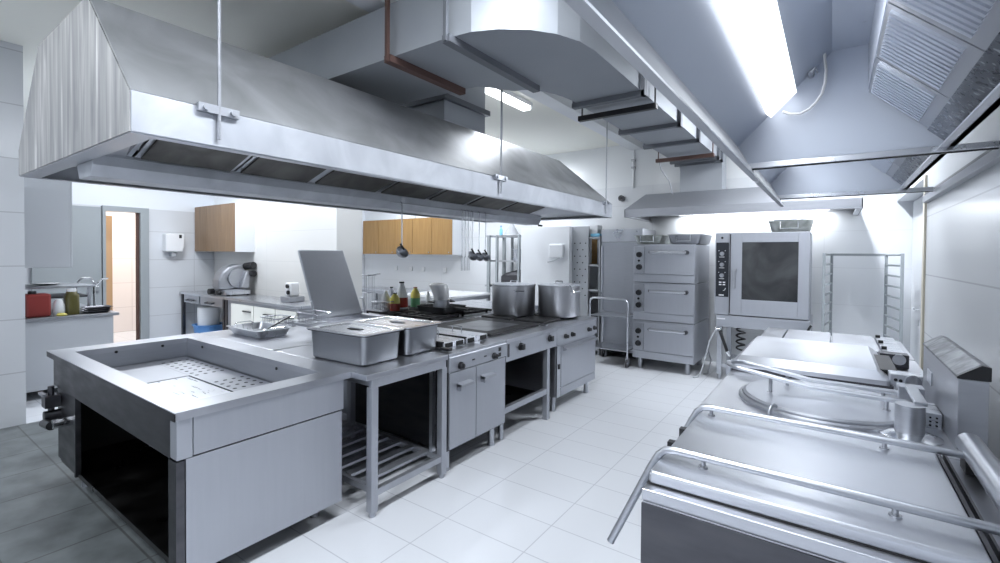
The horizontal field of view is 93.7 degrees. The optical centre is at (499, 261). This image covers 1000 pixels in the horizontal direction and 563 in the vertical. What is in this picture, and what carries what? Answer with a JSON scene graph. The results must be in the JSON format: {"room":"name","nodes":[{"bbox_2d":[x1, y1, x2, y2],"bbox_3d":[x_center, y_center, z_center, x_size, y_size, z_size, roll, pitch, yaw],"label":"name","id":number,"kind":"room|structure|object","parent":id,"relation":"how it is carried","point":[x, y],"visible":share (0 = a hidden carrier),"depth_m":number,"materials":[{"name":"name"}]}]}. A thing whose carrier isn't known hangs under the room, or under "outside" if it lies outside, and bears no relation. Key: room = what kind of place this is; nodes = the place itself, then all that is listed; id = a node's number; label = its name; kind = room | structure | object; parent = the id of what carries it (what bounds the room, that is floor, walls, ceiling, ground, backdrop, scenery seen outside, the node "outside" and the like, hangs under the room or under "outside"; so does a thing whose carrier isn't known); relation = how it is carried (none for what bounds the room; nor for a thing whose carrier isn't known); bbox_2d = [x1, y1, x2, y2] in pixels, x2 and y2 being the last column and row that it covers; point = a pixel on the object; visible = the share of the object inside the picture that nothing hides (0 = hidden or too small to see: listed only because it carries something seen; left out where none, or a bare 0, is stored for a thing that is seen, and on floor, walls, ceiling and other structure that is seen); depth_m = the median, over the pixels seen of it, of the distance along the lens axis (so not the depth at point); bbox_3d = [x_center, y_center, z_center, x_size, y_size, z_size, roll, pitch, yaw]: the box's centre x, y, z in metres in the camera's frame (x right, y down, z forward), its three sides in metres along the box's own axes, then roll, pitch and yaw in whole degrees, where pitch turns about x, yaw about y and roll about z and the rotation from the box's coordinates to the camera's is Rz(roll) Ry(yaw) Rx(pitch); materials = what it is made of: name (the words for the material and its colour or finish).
{"room":"commercial kitchen","nodes":[
{"label":"commercial kitchen","id":0,"kind":"room"},
{"bbox_2d":[0,40,25,428],"bbox_3d":[-5.357,-0.223,3.055,0.200,3.460,3.180,1,1,35],"label":"wall","id":1,"kind":"structure","parent":0,"point":[12,233],"depth_m":4.23,"materials":[{"name":"tile"}]},
{"bbox_2d":[106,212,135,332],"bbox_3d":[-7.738,0.039,9.055,0.100,2.700,3.400,1,1,35],"label":"wall","id":2,"kind":"structure","parent":0,"point":[123,224],"depth_m":9.33,"materials":[{"name":"tile"}]},
{"bbox_2d":[25,182,364,337],"bbox_3d":[-5.387,-0.323,9.117,0.150,3.460,6.670,1,1,35],"label":"wall","id":3,"kind":"structure","parent":0,"point":[169,212],"depth_m":8.30,"materials":[{"name":"tile"}]},
{"bbox_2d":[31,205,149,339],"bbox_3d":[-6.421,0.262,7.430,0.142,2.330,1.432,1,1,34],"label":"door frame","id":4,"kind":"structure","parent":3,"relation":"in","point":[88,222],"depth_m":7.44,"materials":[{"name":"grey paint"}]},
{"bbox_2d":[162,233,183,255],"bbox_3d":[-5.771,-0.302,8.286,0.190,0.400,0.290,1,1,35],"label":"soap dispenser","id":5,"kind":"object","parent":3,"relation":"attached to","point":[172,243],"visible":1,"depth_m":8.21,"materials":[{"name":"white plastic"}]},
{"bbox_2d":[214,196,361,321],"bbox_3d":[-3.821,-0.293,8.041,3.950,3.460,0.450,1,1,35],"label":"wall partition","id":6,"kind":"structure","parent":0,"point":[281,229],"depth_m":7.42,"materials":[{"name":"tile"}]},
{"bbox_2d":[195,203,254,251],"bbox_3d":[-4.912,-0.589,8.328,1.490,0.815,0.339,1,1,35],"label":"upper cabinet","id":7,"kind":"object","parent":6,"relation":"attached to","point":[230,227],"visible":1,"depth_m":8.00,"materials":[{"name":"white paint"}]},
{"bbox_2d":[0,0,618,154],"bbox_3d":[-1.851,-1.995,4.851,11.100,0.080,10.200,1,1,35],"label":"ceiling","id":8,"kind":"structure","parent":0,"point":[265,28],"depth_m":3.89,"materials":[{"name":"white paint"}]},
{"bbox_2d":[19,0,611,226],"bbox_3d":[-0.865,-1.207,4.653,2.146,1.472,5.207,1,1,35],"label":"extractor hood","id":9,"kind":"object","parent":8,"relation":"hanging from","point":[119,96],"visible":0.95,"depth_m":2.79,"materials":[{"name":"metal"}]},
{"bbox_2d":[396,201,408,257],"bbox_3d":[-0.910,-0.302,4.361,0.100,0.529,0.124,1,1,35],"label":"ladle","id":10,"kind":"object","parent":9,"relation":"hanging from","point":[401,251],"visible":1,"depth_m":4.36,"materials":[{"name":"silver metal"}]},
{"bbox_2d":[396,246,408,257],"bbox_3d":[-0.912,-0.092,4.364,0.100,0.110,0.124,1,1,35],"label":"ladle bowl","id":11,"kind":"object","parent":10,"relation":"on","point":[401,251],"depth_m":4.39,"materials":[{"name":"grey metal"}]},
{"bbox_2d":[400,87,489,135],"bbox_3d":[-0.592,-1.633,4.838,0.700,0.622,0.710,1,1,35],"label":"duct","id":12,"kind":"object","parent":9,"relation":"attached to","point":[468,110],"visible":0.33,"depth_m":4.61,"materials":[{"name":"grey metal"}]},
{"bbox_2d":[469,210,477,260],"bbox_3d":[-0.300,-0.296,5.215,0.107,0.559,0.124,1,1,35],"label":"ladle","id":13,"kind":"object","parent":9,"relation":"hanging from","point":[472,255],"visible":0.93,"depth_m":5.21,"materials":[{"name":"silver metal"}]},
{"bbox_2d":[269,0,725,194],"bbox_3d":[0.273,-1.439,5.635,3.675,1.024,5.312,1,1,35],"label":"duct","id":14,"kind":"object","parent":8,"relation":"hanging from","point":[401,51],"visible":0.88,"depth_m":3.37,"materials":[{"name":"grey metal"}]},
{"bbox_2d":[485,87,532,110],"bbox_3d":[0.070,-1.903,5.401,0.140,0.090,0.940,1,1,35],"label":"lamp","id":15,"kind":"object","parent":8,"relation":"attached to","point":[509,97],"visible":0.56,"depth_m":5.42,"materials":[{"name":"white plastic"}]},
{"bbox_2d":[564,0,999,180],"bbox_3d":[0.763,-1.155,0.940,1.082,1.430,3.636,1,1,35],"label":"hood","id":16,"kind":"object","parent":8,"relation":"attached to","point":[785,83],"visible":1,"depth_m":1.91,"materials":[{"name":"metal"}]},
{"bbox_2d":[714,0,796,116],"bbox_3d":[1.017,-0.854,1.826,0.139,0.139,1.770,1,1,35],"label":"lamp","id":17,"kind":"object","parent":16,"relation":"attached to","point":[752,31],"depth_m":1.83,"materials":[{"name":"white plastic"}]},
{"bbox_2d":[753,154,945,206],"bbox_3d":[2.321,-1.178,3.133,1.082,1.430,1.636,1,1,35],"label":"hood","id":18,"kind":"object","parent":8,"relation":"hanging from","point":[893,175],"visible":0.3,"depth_m":3.75,"materials":[{"name":"metal"}]},
{"bbox_2d":[0,330,725,562],"bbox_3d":[-2.573,1.519,5.401,12.800,0.064,10.200,1,1,35],"label":"floor","id":19,"kind":"structure","parent":0,"point":[555,489],"depth_m":3.07,"materials":[{"name":"white tile"}]},
{"bbox_2d":[25,302,118,400],"bbox_3d":[-5.611,1.020,5.773,2.040,0.880,0.925,1,1,35],"label":"counter","id":20,"kind":"object","parent":19,"relation":"on","point":[42,334],"depth_m":5.11,"materials":[{"name":"grey metal"}]},
{"bbox_2d":[25,291,50,317],"bbox_3d":[-5.045,0.455,5.104,0.200,0.279,0.200,1,1,35],"label":"canister","id":21,"kind":"object","parent":20,"relation":"on","point":[36,304],"visible":0.83,"depth_m":5.04,"materials":[{"name":"red plastic"}]},
{"bbox_2d":[52,299,64,315],"bbox_3d":[-4.901,0.505,5.204,0.120,0.179,0.105,1,1,35],"label":"bottle","id":22,"kind":"object","parent":20,"relation":"on","point":[58,306],"visible":0.92,"depth_m":5.17,"materials":[{"name":"white plastic"}]},
{"bbox_2d":[25,283,94,305],"bbox_3d":[-5.360,0.428,5.548,0.650,0.314,0.730,1,1,35],"label":"shelf","id":23,"kind":"object","parent":20,"relation":"on","point":[61,285],"visible":0.37,"depth_m":5.56,"materials":[{"name":"metal"}]},
{"bbox_2d":[63,289,79,314],"bbox_3d":[-4.858,0.448,5.314,0.140,0.289,0.120,1,1,35],"label":"jug","id":24,"kind":"object","parent":20,"relation":"on","point":[71,298],"visible":0.92,"depth_m":5.27,"materials":[{"name":"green glass"}]},
{"bbox_2d":[25,302,118,322],"bbox_3d":[-5.608,0.598,5.766,2.040,0.035,0.925,1,1,35],"label":"countertop","id":25,"kind":"structure","parent":20,"relation":"on","point":[82,315],"depth_m":5.24,"materials":[{"name":"grey metal"}]},
{"bbox_2d":[76,277,108,305],"bbox_3d":[-5.024,0.384,5.781,0.302,0.401,0.064,0,1,-41],"label":"tap","id":26,"kind":"object","parent":20,"relation":"on","point":[81,278],"visible":0.86,"depth_m":5.79,"materials":[{"name":"silver metal"}]},
{"bbox_2d":[106,215,112,310],"bbox_3d":[-7.085,0.300,8.082,0.300,2.220,0.565,1,1,35],"label":"door","id":27,"kind":"structure","parent":19,"relation":"on","point":[109,282],"depth_m":8.18,"materials":[{"name":"brown"}]},
{"bbox_2d":[38,333,356,562],"bbox_3d":[-2.097,1.093,3.102,2.225,0.880,1.066,1,1,35],"label":"bain marie","id":28,"kind":"object","parent":19,"relation":"on","point":[207,447],"visible":1,"depth_m":2.63,"materials":[{"name":"metal"}]},
{"bbox_2d":[61,438,228,562],"bbox_3d":[-2.055,1.418,3.079,2.048,0.030,0.813,1,1,35],"label":"shelf","id":29,"kind":"object","parent":28,"relation":"attached to","point":[129,475],"depth_m":2.98,"materials":[{"name":"metal"}]},
{"bbox_2d":[149,376,229,400],"bbox_3d":[-2.047,0.815,2.926,0.660,0.012,0.435,1,1,35],"label":"drip tray","id":30,"kind":"object","parent":28,"relation":"on","point":[189,388],"depth_m":3.02,"materials":[{"name":"metal"}]},
{"bbox_2d":[86,342,305,382],"bbox_3d":[-2.061,0.759,3.091,1.893,0.137,0.718,1,1,35],"label":"basin","id":31,"kind":"object","parent":28,"relation":"in","point":[163,362],"depth_m":3.48,"materials":[{"name":"metal"}]},
{"bbox_2d":[192,322,222,332],"bbox_3d":[-5.136,1.256,8.262,0.500,0.335,0.500,1,1,35],"label":"plastic tub","id":32,"kind":"object","parent":19,"relation":"on","point":[208,328],"visible":0.38,"depth_m":8.07,"materials":[{"name":"blue plastic"}]},
{"bbox_2d":[197,305,219,325],"bbox_3d":[-5.134,1.079,8.259,0.340,0.630,0.340,1,1,35],"label":"plastic bin","id":33,"kind":"object","parent":32,"relation":"in","point":[206,315],"visible":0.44,"depth_m":8.12,"materials":[{"name":"white plastic"}]},
{"bbox_2d":[179,290,255,334],"bbox_3d":[-4.936,0.986,8.191,1.660,0.880,0.616,1,1,35],"label":"bench","id":34,"kind":"object","parent":19,"relation":"on","point":[195,297],"visible":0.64,"depth_m":8.04,"materials":[{"name":"metal"}]},
{"bbox_2d":[207,262,256,295],"bbox_3d":[-4.520,0.274,7.912,0.578,0.559,0.579,1,1,35],"label":"meat slicer","id":35,"kind":"object","parent":34,"relation":"on","point":[232,279],"visible":1,"depth_m":7.81,"materials":[{"name":"metal"}]},
{"bbox_2d":[224,295,312,329],"bbox_3d":[-3.391,1.016,7.102,2.080,0.880,0.603,1,1,35],"label":"base cabinet","id":36,"kind":"object","parent":19,"relation":"on","point":[238,308],"depth_m":6.96,"materials":[{"name":"metal"}]},
{"bbox_2d":[224,295,310,308],"bbox_3d":[-3.384,0.594,7.101,2.080,0.035,0.588,1,1,35],"label":"countertop","id":37,"kind":"structure","parent":36,"relation":"on","point":[256,299],"depth_m":6.92,"materials":[{"name":"metal"}]},
{"bbox_2d":[280,282,304,301],"bbox_3d":[-3.060,0.442,6.914,0.260,0.279,0.240,1,1,35],"label":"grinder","id":38,"kind":"object","parent":36,"relation":"on","point":[291,288],"visible":1,"depth_m":6.84,"materials":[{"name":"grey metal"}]},
{"bbox_2d":[201,323,346,423],"bbox_3d":[-1.954,1.077,4.136,1.220,0.880,0.778,1,1,35],"label":"table","id":39,"kind":"object","parent":19,"relation":"on","point":[297,336],"visible":0.14,"depth_m":3.91,"materials":[{"name":"metal"}]},
{"bbox_2d":[226,321,292,338],"bbox_3d":[-2.116,0.590,4.119,0.580,0.089,0.333,1,1,35],"label":"tray","id":40,"kind":"object","parent":39,"relation":"on","point":[257,330],"visible":0.98,"depth_m":4.06,"materials":[{"name":"metal"}]},
{"bbox_2d":[260,314,295,326],"bbox_3d":[-2.119,0.571,4.546,0.389,0.115,0.220,1,1,35],"label":"wire basket","id":41,"kind":"object","parent":39,"relation":"on","point":[262,317],"visible":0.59,"depth_m":4.59,"materials":[{"name":"grey metal"}]},
{"bbox_2d":[284,250,385,425],"bbox_3d":[-1.538,0.691,4.897,1.435,1.632,0.930,1,1,35],"label":"pan","id":42,"kind":"object","parent":19,"relation":"on","point":[328,280],"visible":0.37,"depth_m":5.22,"materials":[{"name":"metal"}]},
{"bbox_2d":[296,310,330,324],"bbox_3d":[-1.832,0.546,4.692,0.409,0.125,0.210,1,1,35],"label":"wire basket","id":43,"kind":"object","parent":42,"relation":"on","point":[298,312],"visible":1,"depth_m":4.74,"materials":[{"name":"grey metal"}]},
{"bbox_2d":[276,345,447,517],"bbox_3d":[-1.030,1.097,3.382,1.100,0.880,0.722,1,1,35],"label":"work table","id":44,"kind":"object","parent":19,"relation":"on","point":[374,376],"visible":0.7,"depth_m":3.21,"materials":[{"name":"metal"}]},
{"bbox_2d":[306,322,403,365],"bbox_3d":[-0.993,0.554,3.220,0.592,0.208,0.382,1,1,32],"label":"pan","id":45,"kind":"object","parent":44,"relation":"on","point":[352,343],"visible":1,"depth_m":3.08,"materials":[{"name":"silver metal"}]},
{"bbox_2d":[353,316,441,355],"bbox_3d":[-0.775,0.551,3.544,0.592,0.208,0.382,1,1,33],"label":"pan","id":46,"kind":"object","parent":44,"relation":"on","point":[418,336],"visible":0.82,"depth_m":3.40,"materials":[{"name":"silver metal"}]},
{"bbox_2d":[362,286,430,312],"bbox_3d":[-2.053,1.013,10.394,2.850,0.800,0.650,1,1,35],"label":"prep table","id":47,"kind":"object","parent":19,"relation":"on","point":[378,289],"visible":0.26,"depth_m":10.65,"materials":[{"name":"metal"}]},
{"bbox_2d":[366,304,492,322],"bbox_3d":[-0.862,1.038,5.672,1.220,0.925,1.090,1,1,35],"label":"gas range","id":48,"kind":"object","parent":19,"relation":"on","point":[410,312],"visible":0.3,"depth_m":5.36,"materials":[{"name":"metal"}]},
{"bbox_2d":[362,273,379,310],"bbox_3d":[-1.508,0.352,5.539,0.229,0.439,0.130,1,1,35],"label":"wire holder","id":49,"kind":"object","parent":48,"relation":"on","point":[368,275],"visible":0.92,"depth_m":5.60,"materials":[{"name":"grey metal"}]},
{"bbox_2d":[370,301,393,311],"bbox_3d":[-1.364,0.509,5.453,0.329,0.129,0.104,1,1,35],"label":"wire basket","id":50,"kind":"object","parent":48,"relation":"on","point":[374,302],"visible":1,"depth_m":5.49,"materials":[{"name":"grey metal"}]},
{"bbox_2d":[381,290,389,309],"bbox_3d":[-1.370,0.456,5.615,0.100,0.230,0.100,1,1,35],"label":"bottle","id":51,"kind":"object","parent":48,"relation":"on","point":[385,297],"visible":0.91,"depth_m":5.59,"materials":[{"name":"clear plastic"}]},
{"bbox_2d":[390,293,399,310],"bbox_3d":[-1.244,0.468,5.550,0.121,0.210,0.121,1,1,35],"label":"sauce bottle","id":52,"kind":"object","parent":48,"relation":"on","point":[394,306],"visible":1,"depth_m":5.51,"materials":[{"name":"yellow plastic"}]},
{"bbox_2d":[397,281,407,308],"bbox_3d":[-1.204,0.405,5.742,0.152,0.330,0.152,1,1,35],"label":"sauce bottle","id":53,"kind":"object","parent":48,"relation":"on","point":[401,292],"visible":0.8,"depth_m":5.69,"materials":[{"name":"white plastic"}]},
{"bbox_2d":[410,287,419,306],"bbox_3d":[-1.079,0.443,5.972,0.121,0.250,0.121,1,1,35],"label":"oil bottle","id":54,"kind":"object","parent":48,"relation":"on","point":[415,295],"visible":0.91,"depth_m":5.92,"materials":[{"name":"yellow plastic"}]},
{"bbox_2d":[416,303,467,313],"bbox_3d":[-0.616,0.543,5.423,0.606,0.074,0.412,1,1,35],"label":"pan","id":55,"kind":"object","parent":48,"relation":"on","point":[427,308],"visible":0.91,"depth_m":5.33,"materials":[{"name":"black metal"}]},
{"bbox_2d":[427,299,454,307],"bbox_3d":[-0.686,0.505,5.473,0.234,0.130,0.294,1,1,35],"label":"pot","id":56,"kind":"object","parent":55,"relation":"in","point":[436,303],"visible":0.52,"depth_m":5.39,"materials":[{"name":"metal"}]},
{"bbox_2d":[429,283,448,299],"bbox_3d":[-0.714,0.397,5.492,0.270,0.295,0.192,1,1,35],"label":"plastic bag","id":57,"kind":"object","parent":56,"relation":"in","point":[440,291],"visible":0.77,"depth_m":5.40,"materials":[{"name":"white plastic"}]},
{"bbox_2d":[355,325,505,470],"bbox_3d":[-0.588,1.036,3.959,1.150,0.988,0.716,1,1,35],"label":"stove","id":58,"kind":"object","parent":19,"relation":"on","point":[475,364],"visible":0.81,"depth_m":3.64,"materials":[{"name":"metal"}]},
{"bbox_2d":[407,290,490,301],"bbox_3d":[-0.935,1.005,8.384,1.100,0.900,1.130,1,1,35],"label":"prep table","id":59,"kind":"object","parent":19,"relation":"on","point":[455,295],"visible":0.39,"depth_m":8.15,"materials":[{"name":"grey metal"}]},
{"bbox_2d":[449,300,537,312],"bbox_3d":[-0.237,1.033,6.552,1.220,0.915,1.050,1,1,35],"label":"prep table","id":60,"kind":"object","parent":19,"relation":"on","point":[482,304],"visible":0.18,"depth_m":6.62,"materials":[{"name":"metal"}]},
{"bbox_2d":[485,235,505,292],"bbox_3d":[-0.090,0.477,8.963,0.110,1.950,0.540,1,1,35],"label":"storage rack","id":61,"kind":"object","parent":19,"relation":"on","point":[488,284],"visible":0.33,"depth_m":8.73,"materials":[{"name":"silver metal"}]},
{"bbox_2d":[437,317,556,439],"bbox_3d":[-0.125,1.070,4.619,1.142,0.907,0.888,1,1,35],"label":"griddle","id":62,"kind":"object","parent":19,"relation":"on","point":[522,338],"visible":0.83,"depth_m":4.45,"materials":[{"name":"metal"}]},
{"bbox_2d":[495,235,520,282],"bbox_3d":[0.281,0.485,8.699,0.520,1.950,0.540,1,1,35],"label":"storage rack","id":63,"kind":"object","parent":19,"relation":"on","point":[512,237],"visible":0.31,"depth_m":8.59,"materials":[{"name":"silver metal"}]},
{"bbox_2d":[501,270,520,281],"bbox_3d":[0.286,0.282,8.693,0.390,0.294,0.400,1,1,35],"label":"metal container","id":64,"kind":"object","parent":63,"relation":"on","point":[512,275],"visible":0.34,"depth_m":8.53,"materials":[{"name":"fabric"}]},
{"bbox_2d":[503,224,518,234],"bbox_3d":[0.215,-0.621,8.611,0.320,0.260,0.320,1,1,35],"label":"funnel","id":65,"kind":"object","parent":63,"relation":"on","point":[511,230],"visible":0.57,"depth_m":8.53,"materials":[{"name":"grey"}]},
{"bbox_2d":[472,310,597,411],"bbox_3d":[0.414,1.063,5.376,1.145,0.905,0.958,1,1,35],"label":"oven range","id":66,"kind":"object","parent":19,"relation":"on","point":[572,361],"visible":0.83,"depth_m":4.95,"materials":[{"name":"grey metal"}]},
{"bbox_2d":[491,280,535,315],"bbox_3d":[0.159,0.407,5.485,0.519,0.396,0.519,1,1,35],"label":"stock pot","id":67,"kind":"object","parent":66,"relation":"on","point":[510,298],"visible":1,"depth_m":5.27,"materials":[{"name":"silver metal"}]},
{"bbox_2d":[538,281,580,317],"bbox_3d":[0.680,0.413,5.401,0.490,0.396,0.506,1,1,7],"label":"stock pot","id":68,"kind":"object","parent":66,"relation":"on","point":[560,300],"visible":1,"depth_m":5.21,"materials":[{"name":"silver metal"}]},
{"bbox_2d":[572,226,601,353],"bbox_3d":[1.479,0.446,7.705,0.475,2.040,0.373,1,1,35],"label":"tall cabinet","id":69,"kind":"object","parent":19,"relation":"on","point":[581,237],"visible":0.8,"depth_m":7.56,"materials":[{"name":"grey metal"}]},
{"bbox_2d":[589,297,637,367],"bbox_3d":[1.717,1.006,7.022,0.628,0.980,0.618,1,1,35],"label":"trolley","id":70,"kind":"object","parent":19,"relation":"on","point":[603,345],"visible":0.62,"depth_m":6.92,"materials":[{"name":"metal"}]},
{"bbox_2d":[591,311,632,318],"bbox_3d":[1.718,0.789,7.019,0.560,0.020,0.476,1,1,35],"label":"shelf","id":71,"kind":"object","parent":70,"relation":"attached to","point":[604,313],"depth_m":6.95,"materials":[{"name":"metal"}]},
{"bbox_2d":[595,342,632,351],"bbox_3d":[1.715,1.269,7.027,0.560,0.020,0.476,1,1,35],"label":"shelf","id":72,"kind":"object","parent":70,"relation":"attached to","point":[603,345],"depth_m":6.98,"materials":[{"name":"metal"}]},
{"bbox_2d":[600,228,654,359],"bbox_3d":[2.045,0.489,7.504,0.660,2.010,0.645,1,1,35],"label":"fridge","id":73,"kind":"object","parent":19,"relation":"on","point":[617,247],"visible":0.44,"depth_m":7.29,"materials":[{"name":"grey metal"}]},
{"bbox_2d":[633,318,707,374],"bbox_3d":[2.462,1.166,6.780,0.830,0.686,0.955,1,1,35],"label":"oven","id":74,"kind":"object","parent":19,"relation":"on","point":[683,343],"visible":0.99,"depth_m":6.44,"materials":[{"name":"metal"}]},
{"bbox_2d":[633,282,708,323],"bbox_3d":[2.467,0.552,6.770,0.830,0.529,0.955,1,1,35],"label":"oven","id":75,"kind":"object","parent":74,"relation":"on","point":[653,301],"visible":0.99,"depth_m":6.43,"materials":[{"name":"metal"}]},
{"bbox_2d":[634,244,709,283],"bbox_3d":[2.471,0.018,6.761,0.830,0.529,0.955,1,1,35],"label":"oven","id":76,"kind":"object","parent":75,"relation":"on","point":[659,263],"visible":1,"depth_m":6.42,"materials":[{"name":"metal"}]},
{"bbox_2d":[634,235,669,243],"bbox_3d":[2.225,-0.317,6.803,0.424,0.125,0.591,1,1,35],"label":"roasting pan","id":77,"kind":"object","parent":76,"relation":"on","point":[641,239],"visible":0.78,"depth_m":6.61,"materials":[{"name":"silver metal"}]},
{"bbox_2d":[667,234,711,244],"bbox_3d":[2.676,-0.312,6.592,0.464,0.130,0.771,1,1,35],"label":"roasting pan","id":78,"kind":"object","parent":76,"relation":"on","point":[702,239],"visible":0.89,"depth_m":6.33,"materials":[{"name":"grey metal"}]},
{"bbox_2d":[716,314,812,378],"bbox_3d":[3.456,1.108,6.118,1.046,0.840,0.882,1,1,35],"label":"stand","id":79,"kind":"object","parent":19,"relation":"on","point":[729,321],"visible":0.34,"depth_m":5.92,"materials":[{"name":"metal"}]},
{"bbox_2d":[693,329,716,377],"bbox_3d":[2.719,1.187,6.166,0.283,0.667,0.276,1,1,35],"label":"hose","id":80,"kind":"object","parent":79,"relation":"attached to","point":[716,329],"visible":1,"depth_m":6.12,"materials":[{"name":"grey plastic"}]},
{"bbox_2d":[715,327,730,356],"bbox_3d":[2.862,1.026,6.015,0.061,0.354,0.197,0,1,-38],"label":"gun","id":81,"kind":"object","parent":79,"relation":"hanging from","point":[727,352],"visible":1,"depth_m":5.99,"materials":[{"name":"black plastic"}]},
{"bbox_2d":[735,328,745,350],"bbox_3d":[3.123,1.001,6.084,0.122,0.353,0.123,1,1,35],"label":"hose","id":82,"kind":"object","parent":79,"relation":"hanging from","point":[742,332],"visible":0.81,"depth_m":6.06,"materials":[{"name":"black plastic"}]},
{"bbox_2d":[714,231,811,319],"bbox_3d":[3.435,0.155,6.115,1.025,1.055,0.895,1,1,35],"label":"oven","id":83,"kind":"object","parent":79,"relation":"on","point":[758,274],"visible":1,"depth_m":5.79,"materials":[{"name":"metal"}]},
{"bbox_2d":[767,220,814,231],"bbox_3d":[3.642,-0.435,5.868,0.474,0.135,0.631,1,1,35],"label":"roasting pan","id":84,"kind":"object","parent":83,"relation":"on","point":[786,225],"visible":0.8,"depth_m":5.65,"materials":[{"name":"silver metal"}]},
{"bbox_2d":[607,404,999,562],"bbox_3d":[0.981,1.078,1.534,1.081,1.011,0.858,1,1,35],"label":"pan","id":85,"kind":"object","parent":19,"relation":"on","point":[734,485],"visible":1,"depth_m":1.34,"materials":[{"name":"metal"}]},
{"bbox_2d":[726,336,922,389],"bbox_3d":[2.114,1.072,3.058,1.000,0.990,1.075,1,1,35],"label":"pan","id":86,"kind":"object","parent":19,"relation":"on","point":[839,362],"visible":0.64,"depth_m":2.81,"materials":[{"name":"metal"}]},
{"bbox_2d":[699,360,959,460],"bbox_3d":[1.545,1.052,2.230,0.970,1.048,0.923,1,1,35],"label":"kettle","id":87,"kind":"object","parent":19,"relation":"on","point":[904,413],"visible":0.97,"depth_m":2.10,"materials":[{"name":"metal"}]},
{"bbox_2d":[923,335,991,449],"bbox_3d":[1.913,0.522,1.992,0.090,0.321,0.795,1,1,35],"label":"box","id":88,"kind":"object","parent":87,"relation":"on","point":[956,381],"visible":0.89,"depth_m":1.75,"materials":[{"name":"grey metal"}]},
{"bbox_2d":[761,327,914,360],"bbox_3d":[2.689,1.084,3.842,0.970,0.950,0.850,1,1,35],"label":"range","id":89,"kind":"object","parent":19,"relation":"on","point":[879,343],"visible":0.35,"depth_m":3.86,"materials":[{"name":"metal"}]},
{"bbox_2d":[821,253,904,343],"bbox_3d":[4.314,0.720,5.628,0.770,1.645,0.660,1,1,35],"label":"trolley","id":90,"kind":"object","parent":19,"relation":"on","point":[901,287],"visible":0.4,"depth_m":5.58,"materials":[{"name":"silver metal"}]},
{"bbox_2d":[521,226,589,304],"bbox_3d":[0.970,0.443,8.209,0.930,2.060,0.800,1,1,35],"label":"wall pier","id":91,"kind":"object","parent":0,"point":[535,242],"visible":0.36,"depth_m":7.88,"materials":[{"name":"white paint"}]},
{"bbox_2d":[547,244,563,261],"bbox_3d":[0.914,-0.139,7.710,0.282,0.300,0.070,1,1,35],"label":"wall dispenser","id":92,"kind":"object","parent":91,"relation":"attached to","point":[555,250],"visible":1,"depth_m":7.68,"materials":[{"name":"white paint"}]},
{"bbox_2d":[365,145,913,362],"bbox_3d":[0.929,-0.267,8.814,11.100,3.460,0.150,1,1,35],"label":"wall","id":93,"kind":"structure","parent":0,"point":[884,224],"depth_m":7.00,"materials":[{"name":"tile"}]},
{"bbox_2d":[363,217,461,254],"bbox_3d":[-2.055,-0.571,10.607,2.850,0.800,0.373,1,1,35],"label":"upper cabinet","id":94,"kind":"object","parent":93,"relation":"attached to","point":[428,235],"visible":0.94,"depth_m":10.26,"materials":[{"name":"brown wood"}]},
{"bbox_2d":[346,0,642,149],"bbox_3d":[0.190,-1.883,4.844,0.200,0.110,7.150,1,1,35],"label":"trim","id":95,"kind":"structure","parent":93,"relation":"attached to","point":[560,104],"depth_m":5.72,"materials":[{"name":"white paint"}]},
{"bbox_2d":[592,239,596,263],"bbox_3d":[1.695,-0.270,8.148,0.220,0.600,0.052,1,1,35],"label":"notice board","id":96,"kind":"object","parent":93,"relation":"attached to","point":[594,241],"visible":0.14,"depth_m":8.16,"materials":[{"name":"brown wood"}]},
{"bbox_2d":[624,187,862,221],"bbox_3d":[3.216,-0.812,6.398,2.710,0.375,1.130,1,1,35],"label":"hood","id":97,"kind":"object","parent":93,"relation":"attached to","point":[752,199],"visible":0.91,"depth_m":6.12,"materials":[{"name":"metal"}]},
{"bbox_2d":[897,171,927,200],"bbox_3d":[4.369,-1.324,4.837,0.200,1.160,2.330,1,1,35],"label":"lintel","id":98,"kind":"object","parent":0,"point":[920,182],"visible":0.14,"depth_m":5.24,"materials":[{"name":"white paint"}]},
{"bbox_2d":[910,175,927,369],"bbox_3d":[4.333,0.406,4.852,0.210,2.300,2.278,1,1,35],"label":"wall","id":99,"kind":"structure","parent":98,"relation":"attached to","point":[919,208],"depth_m":5.26,"materials":[{"name":"beige paint"}]},
{"bbox_2d":[924,106,999,460],"bbox_3d":[1.508,-0.132,0.841,0.200,3.460,7.520,1,1,35],"label":"wall","id":100,"kind":"structure","parent":0,"point":[962,271],"depth_m":2.70,"materials":[{"name":"tile"}]},
{"bbox_2d":[922,147,999,202],"bbox_3d":[1.699,-0.493,1.303,0.035,0.050,6.500,1,1,35],"label":"trim","id":101,"kind":"structure","parent":100,"relation":"attached to","point":[991,158],"depth_m":2.66,"materials":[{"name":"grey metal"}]},
{"bbox_3d":[-5.992,-0.266,5.364,3.510,3.460,0.150,1,1,35],"label":"wall","id":102,"kind":"structure","parent":0,"visible":0},
{"bbox_2d":[24,177,72,267],"bbox_3d":[-5.433,-0.450,5.379,1.300,1.005,0.515,1,1,35],"label":"upper cabinet","id":103,"kind":"object","parent":102,"relation":"attached to","point":[47,203],"visible":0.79,"depth_m":5.05,"materials":[{"name":"grey metal"}]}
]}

